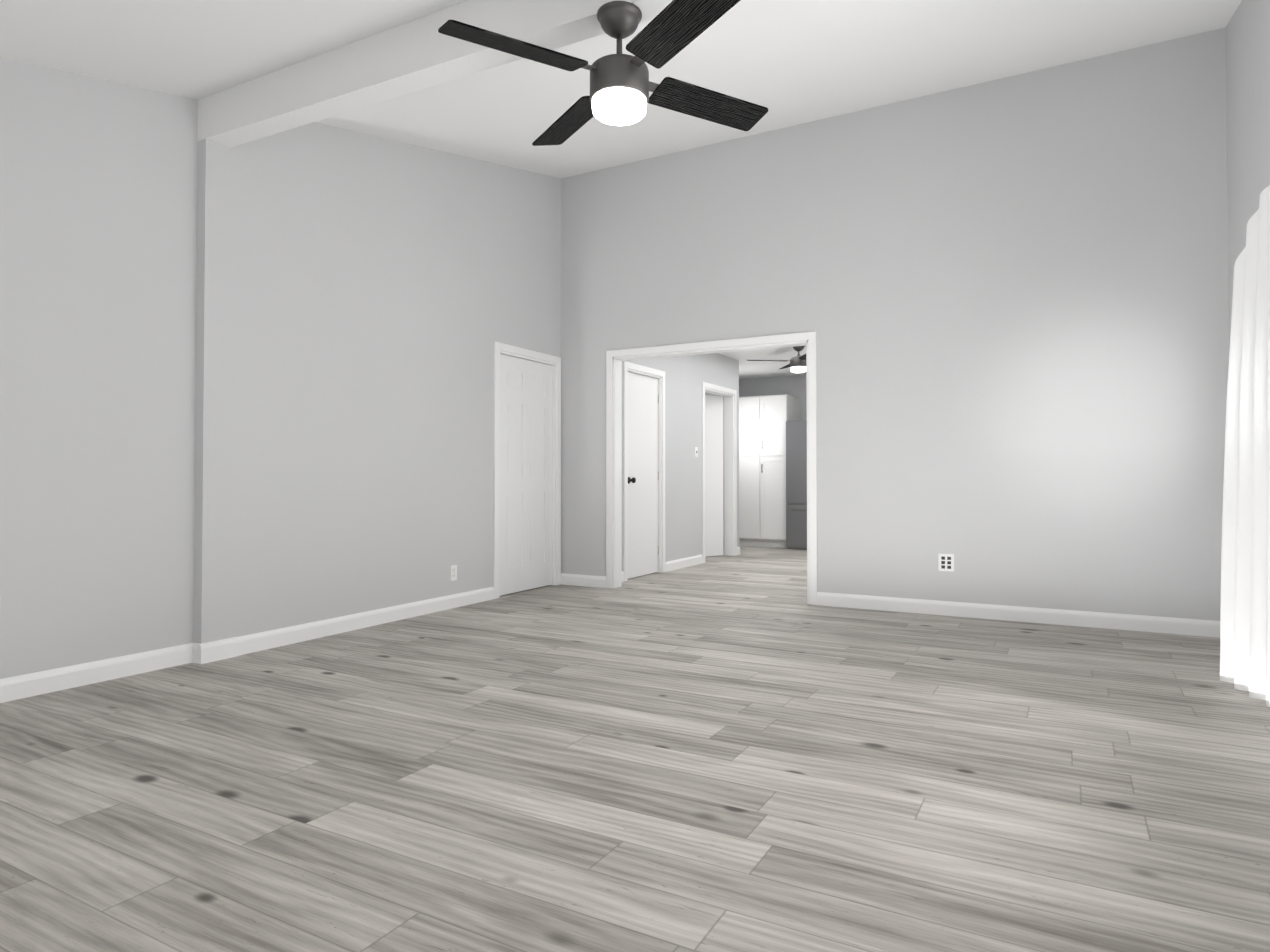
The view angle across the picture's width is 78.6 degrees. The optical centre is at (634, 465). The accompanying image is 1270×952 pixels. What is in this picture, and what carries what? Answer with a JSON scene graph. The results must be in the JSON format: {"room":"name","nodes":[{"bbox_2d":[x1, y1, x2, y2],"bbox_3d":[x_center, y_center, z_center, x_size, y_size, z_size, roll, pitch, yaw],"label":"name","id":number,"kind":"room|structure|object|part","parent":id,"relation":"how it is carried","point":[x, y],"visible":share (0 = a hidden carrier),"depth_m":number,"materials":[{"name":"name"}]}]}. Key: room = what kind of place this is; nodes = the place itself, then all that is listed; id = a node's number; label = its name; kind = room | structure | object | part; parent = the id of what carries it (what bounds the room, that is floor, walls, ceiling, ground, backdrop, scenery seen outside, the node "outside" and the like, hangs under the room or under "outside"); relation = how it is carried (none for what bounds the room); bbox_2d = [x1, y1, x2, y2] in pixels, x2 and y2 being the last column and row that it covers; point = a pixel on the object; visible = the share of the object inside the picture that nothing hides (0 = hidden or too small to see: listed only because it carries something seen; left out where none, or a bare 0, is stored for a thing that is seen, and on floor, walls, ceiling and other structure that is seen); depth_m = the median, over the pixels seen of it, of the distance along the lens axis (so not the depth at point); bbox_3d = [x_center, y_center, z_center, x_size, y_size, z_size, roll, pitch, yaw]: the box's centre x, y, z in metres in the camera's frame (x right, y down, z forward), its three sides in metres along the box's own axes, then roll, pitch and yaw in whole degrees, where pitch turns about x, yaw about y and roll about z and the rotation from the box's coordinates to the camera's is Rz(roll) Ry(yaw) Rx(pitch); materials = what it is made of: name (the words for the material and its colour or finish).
{"room":"empty living room","nodes":[
{"label":"empty living room","id":0,"kind":"room"},
{"bbox_2d":[0,57,560,678],"bbox_3d":[-2.602,-0.975,3.964,0.322,4.050,7.870,-1,-1,29],"label":"wall","id":1,"kind":"structure","parent":0,"point":[246,387],"depth_m":4.32,"materials":[{"name":"grey paint"}]},
{"bbox_2d":[450,565,456,580],"bbox_3d":[-1.376,0.816,5.891,0.011,0.115,0.070,-1,-1,29],"label":"electrical outlet","id":2,"kind":"object","parent":1,"relation":"attached to","point":[453,572],"visible":1,"depth_m":5.88,"materials":[{"name":"white plastic"}]},
{"bbox_2d":[499,354,551,595],"bbox_3d":[-0.966,0.082,6.783,0.035,2.010,0.808,0,-1,28],"label":"room door","id":3,"kind":"structure","parent":1,"relation":"in","point":[525,474],"depth_m":6.76,"materials":[{"name":"white wood"}]},
{"bbox_2d":[493,341,560,598],"bbox_3d":[-0.976,0.044,6.791,0.168,2.102,0.974,-1,-1,29],"label":"door frame","id":4,"kind":"structure","parent":1,"relation":"attached to","point":[554,362],"depth_m":7.03,"materials":[{"name":"white wood"}]},
{"bbox_2d":[0,0,1241,177],"bbox_3d":[-0.431,-1.982,2.676,5.380,1.798,7.770,-1,-1,29],"label":"ceiling","id":5,"kind":"structure","parent":0,"point":[787,63],"depth_m":4.41,"materials":[{"name":"paint"}]},
{"bbox_2d":[197,0,672,147],"bbox_3d":[-0.137,-2.069,3.123,5.000,0.590,0.285,-1,-1,29],"label":"ceiling beam","id":6,"kind":"structure","parent":5,"relation":"attached to","point":[412,56],"depth_m":3.58,"materials":[{"name":"paint"}]},
{"bbox_2d":[438,0,767,145],"bbox_3d":[-0.061,-1.568,3.045,1.085,0.415,1.085,0,-1,14],"label":"ceiling fan","id":7,"kind":"object","parent":6,"relation":"hanging from","point":[621,85],"visible":1,"depth_m":2.96,"materials":[{"name":"black wood"}]},
{"bbox_3d":[-0.406,-1.520,2.840,0.600,0.045,0.152,1,-1,-31],"label":"blade","id":8,"kind":"part","parent":7,"relation":"part of","materials":[{"name":"black wood"}]},
{"bbox_3d":[-0.265,-1.512,3.388,0.152,0.045,0.600,1,-1,-31],"label":"blade","id":9,"kind":"part","parent":7,"relation":"part of","materials":[{"name":"black wood"}]},
{"bbox_3d":[0.142,-1.523,2.700,0.152,0.045,0.600,1,-1,-31],"label":"blade","id":10,"kind":"part","parent":7,"relation":"part of","materials":[{"name":"black wood"}]},
{"bbox_3d":[0.283,-1.514,3.248,0.600,0.045,0.152,1,-1,-31],"label":"blade","id":11,"kind":"part","parent":7,"relation":"part of","materials":[{"name":"black wood"}]},
{"bbox_2d":[0,546,1269,951],"bbox_3d":[0.050,1.104,5.468,7.510,0.060,13.300,-1,-1,29],"label":"floor","id":12,"kind":"structure","parent":0,"point":[748,748],"depth_m":2.47,"materials":[{"name":"grey wood"}]},
{"bbox_2d":[739,394,799,547],"bbox_3d":[1.752,0.089,11.422,1.190,2.160,0.645,-1,-1,29],"label":"pantry cabinet","id":13,"kind":"object","parent":12,"relation":"on","point":[762,470],"visible":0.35,"depth_m":11.05,"materials":[{"name":"white wood"}]},
{"bbox_2d":[786,420,806,549],"bbox_3d":[2.648,0.270,10.840,0.900,1.780,0.770,-1,-1,29],"label":"fridge","id":14,"kind":"object","parent":12,"relation":"on","point":[796,484],"visible":0.17,"depth_m":10.69,"materials":[{"name":"silver metal"}]},
{"bbox_2d":[622,353,806,570],"bbox_3d":[1.872,-0.146,8.904,7.400,2.550,5.200,-1,-1,29],"label":"wall","id":15,"kind":"structure","parent":0,"point":[686,376],"depth_m":8.70,"materials":[{"name":"paint"}]},
{"bbox_2d":[0,547,1219,702],"bbox_3d":[-0.040,1.022,5.462,7.160,0.104,12.800,-1,-1,29],"label":"baseboard","id":16,"kind":"structure","parent":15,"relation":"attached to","point":[38,683],"depth_m":4.96,"materials":[{"name":"white wood"}]},
{"bbox_2d":[628,372,657,578],"bbox_3d":[0.088,0.098,7.776,0.108,2.010,0.696,-1,-1,29],"label":"hall door","id":17,"kind":"structure","parent":15,"relation":"in","point":[642,475],"depth_m":7.80,"materials":[{"name":"white wood"}]},
{"bbox_2d":[623,361,736,581],"bbox_3d":[0.538,0.074,8.672,0.141,2.102,2.864,-1,-1,29],"label":"door frame","id":18,"kind":"structure","parent":15,"relation":"attached to","point":[730,471],"depth_m":8.97,"materials":[{"name":"white wood"}]},
{"bbox_2d":[695,447,697,456],"bbox_3d":[0.703,-0.152,8.847,0.013,0.115,0.070,-1,-1,29],"label":"light switch","id":19,"kind":"object","parent":15,"relation":"attached to","point":[696,451],"visible":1,"depth_m":8.85,"materials":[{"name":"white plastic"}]},
{"bbox_2d":[705,395,722,556],"bbox_3d":[0.746,0.127,9.613,0.880,2.010,0.108,1,-1,-39],"label":"hall door","id":20,"kind":"structure","parent":15,"relation":"in","point":[713,475],"depth_m":9.74,"materials":[{"name":"white wood"}]},
{"bbox_2d":[719,346,805,378],"bbox_3d":[1.881,-1.421,8.919,7.380,0.100,5.200,-1,-1,29],"label":"ceiling","id":21,"kind":"structure","parent":0,"point":[754,369],"depth_m":10.10,"materials":[{"name":"paint"}]},
{"bbox_2d":[747,346,805,372],"bbox_3d":[1.858,-1.213,8.814,0.918,0.320,0.918,-1,-1,39],"label":"ceiling fan","id":22,"kind":"object","parent":21,"relation":"hanging from","point":[797,364],"visible":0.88,"depth_m":8.74,"materials":[{"name":"black metal"}]},
{"bbox_3d":[1.518,-1.187,8.779,0.515,0.032,0.114,0,-1,-6],"label":"blade","id":23,"kind":"part","parent":22,"relation":"part of","materials":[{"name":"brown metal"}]},
{"bbox_3d":[1.893,-1.192,8.473,0.114,0.032,0.515,0,-1,-6],"label":"blade","id":24,"kind":"part","parent":22,"relation":"part of","materials":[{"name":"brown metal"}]},
{"bbox_2d":[561,27,1229,620],"bbox_3d":[1.485,-0.942,6.085,5.315,4.050,0.120,-1,-1,29],"label":"wall","id":25,"kind":"structure","parent":0,"point":[1007,299],"depth_m":5.49,"materials":[{"name":"grey paint"}]},
{"bbox_2d":[606,331,816,604],"bbox_3d":[0.612,0.028,6.558,1.909,2.127,0.154,-1,-1,29],"label":"trim","id":26,"kind":"structure","parent":25,"relation":"attached to","point":[615,359],"depth_m":6.67,"materials":[{"name":"white wood"}]},
{"bbox_2d":[938,554,953,571],"bbox_3d":[2.233,0.697,5.568,0.105,0.125,0.008,-1,-1,29],"label":"electrical outlet","id":27,"kind":"object","parent":25,"relation":"attached to","point":[945,562],"visible":1,"depth_m":5.57,"materials":[{"name":"white plastic"}]},
{"bbox_2d":[1226,0,1269,345],"bbox_3d":[1.841,-1.016,1.397,0.120,4.050,7.720,-1,-1,29],"label":"wall","id":28,"kind":"structure","parent":0,"point":[1248,90],"depth_m":4.30,"materials":[{"name":"grey paint"}]},
{"bbox_2d":[1220,185,1269,706],"bbox_3d":[1.888,-0.163,1.847,0.248,2.333,4.436,-1,-1,29],"label":"curtain","id":29,"kind":"object","parent":28,"relation":"hanging from","point":[1245,616],"visible":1,"depth_m":3.52,"materials":[{"name":"fabric"}]}
]}

